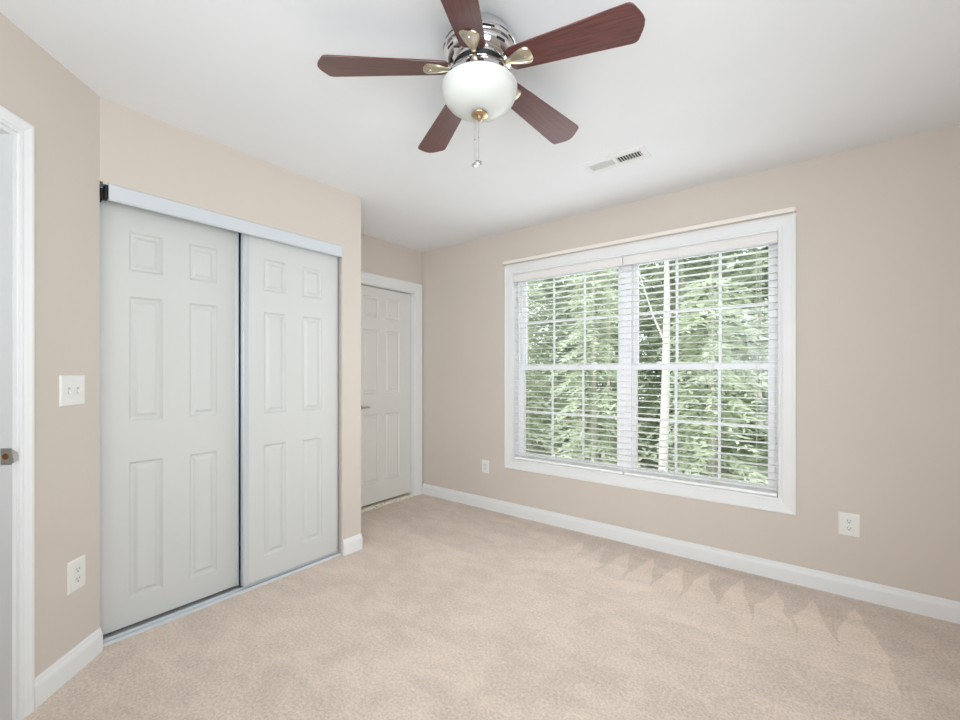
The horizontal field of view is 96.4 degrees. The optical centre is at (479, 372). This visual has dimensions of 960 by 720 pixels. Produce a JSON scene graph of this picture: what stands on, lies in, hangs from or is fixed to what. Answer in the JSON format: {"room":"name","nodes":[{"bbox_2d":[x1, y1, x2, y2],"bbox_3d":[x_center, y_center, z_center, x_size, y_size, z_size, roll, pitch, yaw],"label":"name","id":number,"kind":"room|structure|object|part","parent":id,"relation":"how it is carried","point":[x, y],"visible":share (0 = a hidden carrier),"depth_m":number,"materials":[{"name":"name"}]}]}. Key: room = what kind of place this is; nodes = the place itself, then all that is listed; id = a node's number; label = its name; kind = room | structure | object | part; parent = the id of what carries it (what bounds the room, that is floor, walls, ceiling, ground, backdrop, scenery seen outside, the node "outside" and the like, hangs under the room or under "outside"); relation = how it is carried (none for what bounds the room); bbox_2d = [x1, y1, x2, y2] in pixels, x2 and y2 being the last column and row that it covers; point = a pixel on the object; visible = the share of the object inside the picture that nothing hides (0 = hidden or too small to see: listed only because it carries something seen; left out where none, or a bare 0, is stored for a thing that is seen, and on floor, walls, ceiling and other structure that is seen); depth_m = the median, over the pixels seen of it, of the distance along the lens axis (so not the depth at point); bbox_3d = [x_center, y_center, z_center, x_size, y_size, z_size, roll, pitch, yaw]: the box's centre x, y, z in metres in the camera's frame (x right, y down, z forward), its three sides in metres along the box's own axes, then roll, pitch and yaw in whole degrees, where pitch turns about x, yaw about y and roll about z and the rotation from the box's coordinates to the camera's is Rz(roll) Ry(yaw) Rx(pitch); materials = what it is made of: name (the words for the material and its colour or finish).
{"room":"empty bedroom","nodes":[
{"label":"empty bedroom","id":0,"kind":"room"},
{"bbox_2d":[0,13,99,676],"bbox_3d":[-1.652,0.006,1.268,0.115,2.440,1.475,0,0,-7],"label":"wall","id":1,"kind":"structure","parent":0,"point":[64,112],"depth_m":1.69,"materials":[{"name":"beige paint"}]},
{"bbox_2d":[0,105,34,719],"bbox_3d":[-1.626,0.168,1.123,0.136,2.117,0.860,0,0,-7],"label":"door","id":2,"kind":"structure","parent":1,"relation":"in","point":[17,136],"depth_m":1.50,"materials":[{"name":"white paint"}]},
{"bbox_3d":[-1.634,0.292,1.490,0.047,0.058,0.006,0,0,-7],"label":"strike plate","id":3,"kind":"part","parent":2,"relation":"part of","materials":[{"name":"metal"}]},
{"bbox_2d":[35,627,102,708],"bbox_3d":[-1.647,1.174,1.726,0.014,0.104,0.332,0,0,-7],"label":"baseboard","id":4,"kind":"structure","parent":1,"relation":"attached to","point":[56,675],"depth_m":1.70,"materials":[{"name":"white paint"}]},
{"bbox_2d":[59,375,84,406],"bbox_3d":[-1.648,0.073,1.744,0.017,0.124,0.124,0,0,-8],"label":"light switch","id":5,"kind":"object","parent":1,"relation":"attached to","point":[71,387],"visible":1,"depth_m":1.73,"materials":[{"name":"white plastic"}]},
{"bbox_2d":[67,554,84,595],"bbox_3d":[-1.655,0.830,1.764,0.009,0.128,0.090,0,0,-7],"label":"power outlet","id":6,"kind":"object","parent":1,"relation":"attached to","point":[75,568],"visible":1,"depth_m":1.75,"materials":[{"name":"white plastic"}]},
{"bbox_2d":[74,575,80,583],"bbox_3d":[-1.652,0.849,1.764,0.002,0.027,0.034,0,0,-7],"label":"receptacle","id":7,"kind":"object","parent":6,"relation":"attached to","point":[77,578],"depth_m":1.76,"materials":[{"name":"plastic"}]},
{"bbox_2d":[74,565,80,573],"bbox_3d":[-1.652,0.810,1.764,0.002,0.027,0.034,0,0,-7],"label":"receptacle","id":8,"kind":"object","parent":6,"relation":"attached to","point":[77,568],"depth_m":1.76,"materials":[{"name":"plastic"}]},
{"bbox_2d":[100,97,360,554],"bbox_3d":[-1.505,0.006,2.637,0.638,2.440,1.389,0,0,38],"label":"wall","id":9,"kind":"structure","parent":0,"point":[140,152],"depth_m":2.44,"materials":[{"name":"beige paint"}]},
{"bbox_2d":[100,182,342,256],"bbox_3d":[-1.338,-0.805,2.412,0.118,0.078,1.233,0,0,38],"label":"header track","id":10,"kind":"object","parent":9,"relation":"attached to","point":[110,192],"visible":0.94,"depth_m":2.23,"materials":[{"name":"white metal"}]},
{"bbox_2d":[100,200,238,634],"bbox_3d":[-1.559,0.191,2.196,0.036,2.019,0.602,0,0,38],"label":"sliding closet door","id":11,"kind":"structure","parent":10,"relation":"hanging from","point":[169,285],"depth_m":2.15,"materials":[{"name":"white paint"}]},
{"bbox_2d":[241,233,337,586],"bbox_3d":[-1.152,0.191,2.652,0.036,2.019,0.605,0,0,38],"label":"sliding closet door","id":12,"kind":"structure","parent":10,"relation":"hanging from","point":[289,293],"depth_m":2.60,"materials":[{"name":"white paint"}]},
{"bbox_2d":[343,534,362,555],"bbox_3d":[-1.116,1.174,3.131,0.652,0.104,0.162,0,0,38],"label":"baseboard","id":13,"kind":"structure","parent":9,"relation":"attached to","point":[352,544],"depth_m":2.92,"materials":[{"name":"white paint"}]},
{"bbox_2d":[239,232,240,549],"bbox_3d":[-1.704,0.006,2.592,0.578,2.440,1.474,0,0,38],"label":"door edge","id":14,"kind":"structure","parent":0,"point":[239,232],"depth_m":2.96,"materials":[{"name":"paint"}]},
{"bbox_2d":[361,234,421,284],"bbox_3d":[-1.041,0.006,3.858,0.115,2.440,1.342,0,0,38],"label":"wall","id":15,"kind":"structure","parent":0,"point":[378,257],"depth_m":4.03,"materials":[{"name":"beige paint"}]},
{"bbox_2d":[361,271,421,506],"bbox_3d":[-0.903,0.172,4.022,0.134,2.108,0.889,0,0,38],"label":"door","id":16,"kind":"structure","parent":15,"relation":"in","point":[391,308],"depth_m":4.08,"materials":[{"name":"white paint"}]},
{"bbox_2d":[0,0,959,251],"bbox_3d":[-0.636,-1.314,1.141,5.600,0.200,5.434,0,0,38],"label":"ceiling","id":17,"kind":"structure","parent":0,"point":[714,91],"depth_m":1.85,"materials":[{"name":"white paint"}]},
{"bbox_2d":[317,0,644,166],"bbox_3d":[0.033,-0.979,1.564,1.068,0.471,1.067,0,0,38],"label":"ceiling fan","id":18,"kind":"object","parent":17,"relation":"hanging from","point":[480,51],"visible":1,"depth_m":1.47,"materials":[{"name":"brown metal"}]},
{"bbox_3d":[-0.338,-1.077,1.515,0.453,0.006,0.138,-4,11,-7],"label":"blade","id":19,"kind":"part","parent":18,"relation":"part of","materials":[{"name":"brown wood"}]},
{"bbox_3d":[-0.148,-1.077,1.866,0.138,0.006,0.453,-11,0,-26],"label":"blade","id":20,"kind":"part","parent":18,"relation":"part of","materials":[{"name":"brown wood"}]},
{"bbox_3d":[-0.063,-1.077,1.225,0.138,0.006,0.453,10,6,10],"label":"blade","id":21,"kind":"part","parent":18,"relation":"part of","materials":[{"name":"brown wood"}]},
{"bbox_3d":[-0.004,-0.851,1.559,0.005,0.151,0.005,0,0,-16],"label":"pull chain","id":22,"kind":"part","parent":18,"relation":"part of","materials":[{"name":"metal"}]},
{"bbox_3d":[-0.001,-0.987,1.559,0.273,0.094,0.273,0,0,38],"label":"lamp shade","id":23,"kind":"part","parent":18,"relation":"part of","materials":[{"name":"white glass"}]},
{"bbox_3d":[0.245,-1.077,1.793,0.453,0.006,0.138,6,-14,-43],"label":"blade","id":24,"kind":"part","parent":18,"relation":"part of","materials":[{"name":"brown wood"}]},
{"bbox_3d":[0.297,-1.077,1.397,0.453,0.006,0.138,5,-8,28],"label":"blade","id":25,"kind":"part","parent":18,"relation":"part of","materials":[{"name":"brown wood"}]},
{"bbox_2d":[581,145,650,173],"bbox_3d":[0.775,-1.209,2.458,0.352,0.011,0.142,0,0,38],"label":"ceiling vent","id":26,"kind":"object","parent":17,"relation":"in","point":[637,153],"visible":1,"depth_m":2.45,"materials":[{"name":"white metal"}]},
{"bbox_2d":[23,494,959,719],"bbox_3d":[-0.636,1.351,1.141,5.600,0.250,5.434,0,0,38],"label":"floor","id":27,"kind":"structure","parent":0,"point":[446,609],"depth_m":1.94,"materials":[{"name":"beige carpet"}]},
{"bbox_2d":[103,551,340,647],"bbox_3d":[-1.344,1.216,2.419,0.093,0.020,1.233,0,0,38],"label":"floor track","id":28,"kind":"object","parent":27,"relation":"on","point":[141,627],"visible":0.84,"depth_m":2.24,"materials":[{"name":"white metal"}]},
{"bbox_2d":[361,493,413,512],"bbox_3d":[-0.894,1.218,4.021,0.120,0.015,0.693,0,0,38],"label":"threshold","id":29,"kind":"object","parent":27,"relation":"on","point":[404,496],"visible":0.88,"depth_m":4.01,"materials":[{"name":"beige wood"}]},
{"bbox_2d":[422,124,959,601],"bbox_3d":[1.216,0.006,3.057,4.800,2.440,0.140,0,0,38],"label":"wall","id":30,"kind":"structure","parent":0,"point":[878,225],"depth_m":2.40,"materials":[{"name":"beige paint"}]},
{"bbox_2d":[482,460,488,472],"bbox_3d":[0.047,0.847,3.862,0.078,0.116,0.009,0,0,38],"label":"power outlet","id":31,"kind":"object","parent":30,"relation":"attached to","point":[485,463],"visible":1,"depth_m":3.86,"materials":[{"name":"white plastic"}]},
{"bbox_2d":[504,213,795,515],"bbox_3d":[1.064,-0.047,3.161,2.036,1.750,0.158,0,0,38],"label":"window","id":32,"kind":"structure","parent":30,"relation":"in","point":[785,368],"depth_m":2.92,"materials":[{"name":"white paint"}]},
{"bbox_2d":[513,257,624,473],"bbox_3d":[0.676,-0.048,3.414,0.936,1.575,0.066,0,0,38],"label":"window blind","id":33,"kind":"object","parent":32,"relation":"attached to","point":[615,262],"visible":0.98,"depth_m":3.37,"materials":[{"name":"white plastic"}]},
{"bbox_3d":[0.399,-0.035,3.635,0.002,1.517,0.055,0,0,38],"label":"ladder cord","id":34,"kind":"part","parent":33,"relation":"part of","materials":[{"name":"white fabric"}]},
{"bbox_3d":[0.680,0.732,3.419,0.930,0.017,0.048,0,0,38],"label":"rail","id":35,"kind":"part","parent":33,"relation":"part of","materials":[{"name":"white plastic"}]},
{"bbox_3d":[0.948,-0.359,3.173,0.002,0.841,0.003,0,0,38],"label":"pull cord","id":36,"kind":"part","parent":33,"relation":"part of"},
{"bbox_3d":[0.711,0.331,3.474,0.885,0.784,0.027,0,0,38],"label":"sash","id":37,"kind":"part","parent":32,"relation":"part of","materials":[{"name":"white plastic"}]},
{"bbox_3d":[0.729,-0.418,3.497,0.885,0.802,0.027,0,0,38],"label":"sash","id":38,"kind":"part","parent":32,"relation":"part of","materials":[{"name":"white plastic"}]},
{"bbox_3d":[0.727,-0.047,3.480,0.941,1.578,0.065,0,0,38],"label":"frame","id":39,"kind":"part","parent":32,"relation":"part of","materials":[{"name":"white plastic"}]},
{"bbox_2d":[623,231,777,496],"bbox_3d":[1.415,-0.048,2.846,0.918,1.575,0.066,0,0,38],"label":"window blind","id":40,"kind":"object","parent":32,"relation":"attached to","point":[767,238],"visible":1,"depth_m":2.81,"materials":[{"name":"white plastic"}]},
{"bbox_3d":[1.112,-0.035,3.086,0.002,1.517,0.055,0,0,38],"label":"ladder cord","id":41,"kind":"part","parent":40,"relation":"part of","materials":[{"name":"white fabric"}]},
{"bbox_3d":[1.419,0.732,2.850,0.912,0.017,0.048,0,0,38],"label":"rail","id":42,"kind":"part","parent":40,"relation":"part of","materials":[{"name":"white plastic"}]},
{"bbox_3d":[1.466,-0.047,2.912,0.923,1.578,0.065,0,0,38],"label":"frame","id":43,"kind":"part","parent":32,"relation":"part of","materials":[{"name":"white plastic"}]},
{"bbox_3d":[1.464,0.331,2.894,0.867,0.784,0.027,0,0,38],"label":"sash","id":44,"kind":"part","parent":32,"relation":"part of","materials":[{"name":"white plastic"}]},
{"bbox_3d":[1.482,-0.418,2.917,0.867,0.802,0.027,0,0,38],"label":"sash","id":45,"kind":"part","parent":32,"relation":"part of","materials":[{"name":"white plastic"}]},
{"bbox_2d":[503,206,796,265],"bbox_3d":[1.013,-0.931,3.092,2.043,0.040,0.051,0,0,38],"label":"window trim","id":46,"kind":"structure","parent":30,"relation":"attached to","point":[793,209],"depth_m":2.88,"materials":[{"name":"white wood"}]},
{"bbox_2d":[422,483,959,623],"bbox_3d":[1.188,1.174,2.981,4.452,0.104,0.014,0,0,38],"label":"baseboard","id":47,"kind":"structure","parent":30,"relation":"attached to","point":[944,609],"depth_m":2.66,"materials":[{"name":"white paint"}]},
{"bbox_2d":[838,512,859,537],"bbox_3d":[2.017,0.833,2.347,0.090,0.123,0.009,0,0,38],"label":"power outlet","id":48,"kind":"object","parent":30,"relation":"attached to","point":[848,523],"visible":1,"depth_m":2.35,"materials":[{"name":"white plastic"}]},
{"bbox_2d":[845,525,852,530],"bbox_3d":[2.015,0.852,2.345,0.034,0.027,0.002,0,0,38],"label":"receptacle","id":49,"kind":"object","parent":48,"relation":"attached to","point":[847,527],"depth_m":2.34,"materials":[{"name":"plastic"}]},
{"bbox_2d":[845,518,852,523],"bbox_3d":[2.015,0.813,2.345,0.034,0.027,0.002,0,0,38],"label":"receptacle","id":50,"kind":"object","parent":48,"relation":"attached to","point":[847,520],"depth_m":2.34,"materials":[{"name":"plastic"}]},
{"label":"outside","id":51,"kind":"structure","parent":0,"visible":0},
{"bbox_2d":[534,398,764,473],"bbox_3d":[19.418,4.276,25.242,80.000,0.300,56.306,0,0,38],"label":"ground","id":52,"kind":"structure","parent":51,"point":[542,398],"depth_m":29.94,"materials":[{"name":"green plant"}]},
{"bbox_2d":[526,287,563,448],"bbox_3d":[0.914,-2.185,18.211,6.359,14.378,6.339,0,0,-11],"label":"conifer tree","id":53,"kind":"object","parent":52,"relation":"on","point":[530,297],"visible":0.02,"depth_m":17.36,"materials":[{"name":"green plant"}]},
{"bbox_2d":[526,280,570,455],"bbox_3d":[0.547,-0.110,8.893,3.112,8.729,2.987,0,0,-24],"label":"conifer tree","id":54,"kind":"object","parent":52,"relation":"on","point":[539,426],"visible":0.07,"depth_m":8.80,"materials":[{"name":"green plant"}]},
{"bbox_2d":[526,276,638,451],"bbox_3d":[3.585,-2.341,16.850,5.988,15.065,6.037,0,0,21],"label":"conifer tree","id":55,"kind":"object","parent":52,"relation":"on","point":[578,276],"visible":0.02,"depth_m":16.43,"materials":[{"name":"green plant"}]},
{"bbox_2d":[526,271,644,461],"bbox_3d":[2.544,-1.126,12.525,4.630,11.497,4.575,0,0,21],"label":"conifer tree","id":56,"kind":"object","parent":52,"relation":"on","point":[543,318],"visible":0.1,"depth_m":12.14,"materials":[{"name":"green plant"}]},
{"bbox_2d":[526,269,660,467],"bbox_3d":[2.380,-0.580,9.244,3.324,10.189,3.460,0,0,-3],"label":"conifer tree","id":57,"kind":"object","parent":52,"relation":"on","point":[562,407],"visible":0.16,"depth_m":9.01,"materials":[{"name":"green plant"}]},
{"bbox_2d":[545,269,658,467],"bbox_3d":[1.937,1.059,7.219,2.453,6.666,2.608,0,0,-35],"label":"conifer tree","id":58,"kind":"object","parent":52,"relation":"on","point":[595,356],"visible":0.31,"depth_m":7.19,"materials":[{"name":"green plant"}]},
{"bbox_2d":[639,261,669,470],"bbox_3d":[2.404,0.926,5.988,0.472,6.401,0.153,0,0,42],"label":"tree","id":59,"kind":"object","parent":52,"relation":"on","point":[665,347],"visible":0.42,"depth_m":5.84,"materials":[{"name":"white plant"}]},
{"bbox_2d":[574,257,749,473],"bbox_3d":[5.870,-2.670,14.760,5.946,15.409,6.158,0,0,4],"label":"conifer tree","id":60,"kind":"object","parent":52,"relation":"on","point":[705,317],"visible":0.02,"depth_m":13.85,"materials":[{"name":"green plant"}]},
{"bbox_2d":[598,254,757,474],"bbox_3d":[4.986,-1.287,11.080,4.575,12.373,4.362,0,0,8],"label":"conifer tree","id":61,"kind":"object","parent":52,"relation":"on","point":[686,260],"visible":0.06,"depth_m":10.74,"materials":[{"name":"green plant"}]},
{"bbox_2d":[603,251,766,479],"bbox_3d":[3.876,-0.642,8.382,3.611,10.463,3.379,0,0,-36],"label":"conifer tree","id":62,"kind":"object","parent":52,"relation":"on","point":[681,273],"visible":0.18,"depth_m":8.22,"materials":[{"name":"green plant"}]},
{"bbox_2d":[638,271,767,483],"bbox_3d":[3.384,1.437,6.216,2.816,5.823,2.716,0,0,38],"label":"conifer tree","id":63,"kind":"object","parent":52,"relation":"on","point":[711,375],"visible":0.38,"depth_m":6.10,"materials":[{"name":"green plant"}]},
{"bbox_2d":[673,250,767,472],"bbox_3d":[8.370,-2.097,13.066,6.376,14.555,6.194,0,0,17],"label":"conifer tree","id":64,"kind":"object","parent":52,"relation":"on","point":[735,267],"visible":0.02,"depth_m":12.95,"materials":[{"name":"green plant"}]},
{"bbox_2d":[691,246,767,483],"bbox_3d":[5.072,-0.166,7.392,3.450,9.016,3.318,0,0,38],"label":"conifer tree","id":65,"kind":"object","parent":52,"relation":"on","point":[753,256],"visible":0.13,"depth_m":7.43,"materials":[{"name":"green plant"}]},
{"bbox_2d":[715,246,767,479],"bbox_3d":[7.068,-0.406,9.582,4.524,10.136,4.732,0,0,16],"label":"conifer tree","id":66,"kind":"object","parent":52,"relation":"on","point":[766,247],"visible":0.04,"depth_m":10.08,"materials":[{"name":"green plant"}]}
]}

